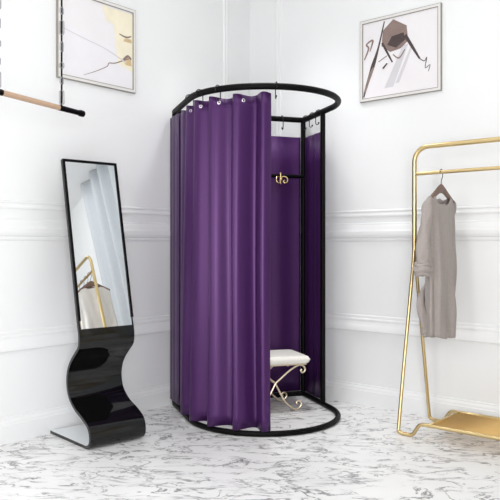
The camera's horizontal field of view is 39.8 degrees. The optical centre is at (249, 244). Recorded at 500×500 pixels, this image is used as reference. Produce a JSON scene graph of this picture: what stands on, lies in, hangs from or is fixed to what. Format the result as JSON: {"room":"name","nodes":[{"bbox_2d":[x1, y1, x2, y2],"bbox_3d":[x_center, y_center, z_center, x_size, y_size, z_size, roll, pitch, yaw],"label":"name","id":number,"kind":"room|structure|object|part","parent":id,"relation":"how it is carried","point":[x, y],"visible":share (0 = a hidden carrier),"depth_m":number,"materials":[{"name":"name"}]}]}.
{"room":"clothing store","nodes":[
{"label":"clothing store","id":0,"kind":"room"},
{"bbox_2d":[0,0,249,418],"bbox_3d":[-2.283,-0.556,2.836,0.150,3.300,7.150,0,0,41],"label":"wall","id":1,"kind":"structure","parent":0,"point":[179,43],"depth_m":4.23,"materials":[{"name":"white paint"}]},
{"bbox_2d":[0,218,169,241],"bbox_3d":[-2.265,-0.087,2.721,0.026,0.126,7.000,0,0,41],"label":"trim","id":2,"kind":"structure","parent":1,"relation":"attached to","point":[11,229],"depth_m":4.02,"materials":[{"name":"white paint"}]},
{"bbox_2d":[0,315,169,352],"bbox_3d":[-2.266,0.536,2.723,0.022,0.116,7.000,0,0,41],"label":"trim","id":3,"kind":"structure","parent":1,"relation":"attached to","point":[27,339],"depth_m":4.03,"materials":[{"name":"white paint"}]},
{"bbox_2d":[0,384,171,444],"bbox_3d":[-2.268,1.024,2.724,0.018,0.140,7.000,0,0,41],"label":"baseboard","id":4,"kind":"structure","parent":1,"relation":"attached to","point":[38,423],"depth_m":4.02,"materials":[{"name":"white paint"}]},
{"bbox_2d":[56,0,135,93],"bbox_3d":[-0.941,-1.256,4.273,0.021,0.540,0.589,0,0,41],"label":"framed picture","id":5,"kind":"object","parent":1,"relation":"attached to","point":[99,37],"visible":0.97,"depth_m":4.27,"materials":[{"name":"paper"}]},
{"bbox_2d":[0,0,227,215],"bbox_3d":[-1.348,-1.093,3.806,0.010,1.785,3.640,0,0,41],"label":"trim","id":6,"kind":"structure","parent":1,"relation":"attached to","point":[5,204],"depth_m":4.53,"materials":[{"name":"white paint"}]},
{"bbox_2d":[0,392,499,499],"bbox_3d":[0.377,1.144,0.561,7.150,0.100,7.150,0,0,41],"label":"floor","id":7,"kind":"structure","parent":0,"point":[362,456],"depth_m":3.50,"materials":[{"name":"white stone"}]},
{"bbox_2d":[50,159,145,448],"bbox_3d":[-0.873,0.303,3.947,0.347,1.581,0.470,0,0,-42],"label":"floor mirror","id":8,"kind":"object","parent":7,"relation":"on","point":[96,392],"visible":1,"depth_m":3.91,"materials":[{"name":"black paint"}]},
{"bbox_3d":[-0.867,-0.036,3.941,0.347,0.904,0.197,0,0,-42],"label":"frame","id":9,"kind":"part","parent":8,"relation":"part of","materials":[{"name":"black metal"}]},
{"bbox_2d":[65,161,131,328],"bbox_3d":[-0.865,-0.007,3.938,0.321,0.934,0.196,0,0,-42],"label":"mirror glass","id":10,"kind":"object","parent":8,"relation":"attached to","point":[96,237],"depth_m":3.93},
{"bbox_2d":[172,83,340,436],"bbox_3d":[0.082,0.084,4.413,0.996,2.019,0.998,0,0,-18],"label":"frame","id":11,"kind":"object","parent":7,"relation":"on","point":[242,86],"visible":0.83,"depth_m":4.67,"materials":[{"name":"black metal"}]},
{"bbox_2d":[170,113,178,404],"bbox_3d":[-0.508,0.092,4.623,0.009,1.913,0.218,0,0,-22],"label":"curtain","id":12,"kind":"object","parent":11,"relation":"hanging from","point":[174,121],"visible":1,"depth_m":4.61,"materials":[{"name":"purple fabric"}]},
{"bbox_2d":[179,91,270,431],"bbox_3d":[-0.245,0.092,4.163,0.219,1.929,0.862,0,0,-44],"label":"privacy curtain","id":13,"kind":"object","parent":11,"relation":"hanging from","point":[225,144],"visible":1,"depth_m":4.01,"materials":[{"name":"purple fabric"}]},
{"bbox_3d":[0.082,-0.906,4.413,0.995,0.039,0.997,0,0,-18],"label":"rail","id":14,"kind":"part","parent":11,"relation":"part of","materials":[{"name":"black metal"}]},
{"bbox_3d":[0.082,1.077,4.413,0.989,0.033,0.991,0,0,-18],"label":"floor rail","id":15,"kind":"part","parent":11,"relation":"part of","materials":[{"name":"black metal"}]},
{"bbox_2d":[276,172,287,183],"bbox_3d":[0.221,-0.476,4.913,0.094,0.089,0.055,0,0,-18],"label":"wall hook","id":16,"kind":"object","parent":11,"relation":"attached to","point":[280,177],"visible":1,"depth_m":4.90,"materials":[{"name":"gold metal"}]},
{"bbox_2d":[270,136,299,391],"bbox_3d":[-0.069,0.138,4.874,0.914,1.837,0.011,0,0,-18],"label":"curtain","id":17,"kind":"object","parent":11,"relation":"hanging from","point":[285,151],"visible":0.28,"depth_m":4.97,"materials":[{"name":"purple fabric"}]},
{"bbox_3d":[0.386,0.086,5.009,0.035,1.975,0.035,0,0,0],"label":"post","id":18,"kind":"part","parent":11,"relation":"part of","materials":[{"name":"black metal"}]},
{"bbox_2d":[305,132,319,397],"bbox_3d":[0.446,0.140,4.850,0.009,1.832,0.304,0,0,-18],"label":"curtain","id":19,"kind":"object","parent":11,"relation":"hanging from","point":[312,143],"visible":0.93,"depth_m":4.87,"materials":[{"name":"purple fabric"}]},
{"bbox_3d":[0.495,0.086,4.688,0.035,1.975,0.035,0,0,0],"label":"post","id":20,"kind":"part","parent":11,"relation":"part of","materials":[{"name":"black metal"}]},
{"bbox_2d":[270,349,310,409],"bbox_3d":[0.125,0.909,4.641,0.477,0.366,0.346,0,0,-18],"label":"vanity stool","id":21,"kind":"object","parent":7,"relation":"on","point":[286,357],"visible":0.45,"depth_m":4.54,"materials":[{"name":"beige metal"}]},
{"bbox_3d":[0.070,0.940,4.775,0.406,0.305,0.012,0,0,-18],"label":"leg","id":22,"kind":"part","parent":21,"relation":"part of","materials":[{"name":"beige metal"}]},
{"bbox_3d":[0.154,0.940,4.518,0.386,0.305,0.134,0,0,0],"label":"leg","id":23,"kind":"part","parent":21,"relation":"part of","materials":[{"name":"beige metal"}]},
{"bbox_3d":[0.178,0.940,4.517,0.386,0.305,0.134,0,0,0],"label":"leg","id":24,"kind":"part","parent":21,"relation":"part of","materials":[{"name":"beige metal"}]},
{"bbox_3d":[0.125,0.786,4.641,0.430,0.012,0.300,0,0,-18],"label":"seat frame","id":25,"kind":"part","parent":21,"relation":"part of","materials":[{"name":"beige metal"}]},
{"bbox_2d":[270,349,310,364],"bbox_3d":[0.125,0.754,4.641,0.477,0.056,0.346,0,0,-18],"label":"cushion","id":26,"kind":"object","parent":21,"relation":"on","point":[286,356],"depth_m":4.54,"materials":[{"name":"white fabric"}]},
{"bbox_2d":[397,137,499,440],"bbox_3d":[1.314,0.248,3.861,0.889,1.692,0.428,0,0,40],"label":"clothes rack","id":27,"kind":"object","parent":7,"relation":"on","point":[469,418],"visible":0.94,"depth_m":4.01,"materials":[{"name":"gold metal"}]},
{"bbox_3d":[0.919,0.564,4.007,0.145,1.060,0.272,0,0,0],"label":"leg","id":28,"kind":"part","parent":27,"relation":"part of","materials":[{"name":"gold metal"}]},
{"bbox_2d":[412,196,456,338],"bbox_3d":[1.083,0.130,4.021,0.472,0.822,0.182,0,0,-44],"label":"dress","id":29,"kind":"object","parent":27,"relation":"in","point":[436,258],"visible":1,"depth_m":3.94,"materials":[{"name":"beige fabric"}]},
{"bbox_3d":[1.114,0.564,4.170,0.177,1.060,0.214,0,0,41],"label":"leg","id":30,"kind":"part","parent":27,"relation":"part of","materials":[{"name":"gold metal"}]},
{"bbox_2d":[430,169,454,202],"bbox_3d":[1.117,-0.342,4.029,0.027,0.206,0.330,0,0,41],"label":"clothes hanger","id":31,"kind":"object","parent":27,"relation":"hanging from","point":[440,189],"visible":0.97,"depth_m":4.03,"materials":[{"name":"wood"}]},
{"bbox_3d":[1.117,-0.298,4.029,0.027,0.119,0.330,0,0,41],"label":"arm","id":32,"kind":"part","parent":31,"relation":"part of","materials":[{"name":"brown wood"}]},
{"bbox_3d":[1.314,-0.252,3.861,0.889,0.692,0.029,0,0,41],"label":"upright frame","id":33,"kind":"part","parent":27,"relation":"part of","materials":[{"name":"gold metal"}]},
{"bbox_3d":[1.183,1.012,3.707,0.540,0.021,0.020,0,0,41],"label":"shelf rail","id":34,"kind":"part","parent":27,"relation":"part of","materials":[{"name":"gold metal"}]},
{"bbox_2d":[433,413,499,436],"bbox_3d":[1.314,1.011,3.861,0.484,0.007,0.408,0,0,41],"label":"shelf","id":35,"kind":"object","parent":27,"relation":"attached to","point":[468,418],"depth_m":3.88,"materials":[{"name":"gold metal"}]},
{"bbox_3d":[1.445,1.012,4.014,0.540,0.021,0.020,0,0,41],"label":"shelf rail","id":36,"kind":"part","parent":27,"relation":"part of","materials":[{"name":"gold metal"}]},
{"bbox_2d":[250,0,499,404],"bbox_3d":[2.709,-0.556,3.172,7.000,3.300,0.150,0,0,41],"label":"wall","id":37,"kind":"structure","parent":0,"point":[370,147],"depth_m":4.57,"materials":[{"name":"white paint"}]},
{"bbox_2d":[276,0,499,218],"bbox_3d":[1.388,-1.089,4.197,3.140,1.795,0.010,0,0,41],"label":"trim","id":38,"kind":"structure","parent":37,"relation":"attached to","point":[487,208],"depth_m":4.78,"materials":[{"name":"white paint"}]},
{"bbox_2d":[285,375,499,428],"bbox_3d":[2.654,1.024,3.109,7.000,0.140,0.018,0,0,41],"label":"baseboard","id":39,"kind":"structure","parent":37,"relation":"attached to","point":[415,403],"depth_m":4.53,"materials":[{"name":"white paint"}]},
{"bbox_2d":[300,220,499,241],"bbox_3d":[2.652,-0.087,3.106,7.000,0.126,0.026,0,0,41],"label":"trim","id":40,"kind":"structure","parent":37,"relation":"attached to","point":[475,230],"depth_m":4.55,"materials":[{"name":"white paint"}]},
{"bbox_2d":[300,310,499,344],"bbox_3d":[2.653,0.536,3.107,7.000,0.116,0.022,0,0,41],"label":"trim","id":41,"kind":"structure","parent":37,"relation":"attached to","point":[469,332],"depth_m":4.55,"materials":[{"name":"white paint"}]},
{"bbox_2d":[360,2,441,102],"bbox_3d":[0.982,-1.250,4.537,0.591,0.552,0.021,0,0,41],"label":"framed picture","id":42,"kind":"object","parent":37,"relation":"attached to","point":[401,52],"visible":1,"depth_m":4.53,"materials":[{"name":"paper"}]},
{"bbox_3d":[0.377,-2.256,0.561,10.081,0.100,10.081,0,0,0],"label":"ceiling","id":43,"kind":"structure","parent":0,"visible":0},
{"bbox_2d":[0,0,84,116],"bbox_3d":[-1.107,-1.460,3.500,0.035,1.491,0.800,0,0,26],"label":"hanging rail","id":44,"kind":"object","parent":43,"relation":"hanging from","point":[81,113],"visible":1,"depth_m":3.69,"materials":[{"name":"brown wood"}]},
{"bbox_3d":[-1.107,-0.733,3.500,0.028,0.029,0.410,0,0,26],"label":"rod","id":45,"kind":"part","parent":44,"relation":"part of","materials":[{"name":"brown wood"}]},
{"bbox_3d":[-1.010,-1.476,3.700,0.009,1.461,0.009,0,0,23],"label":"chain","id":46,"kind":"part","parent":44,"relation":"part of","materials":[{"name":"black metal"}]}
]}

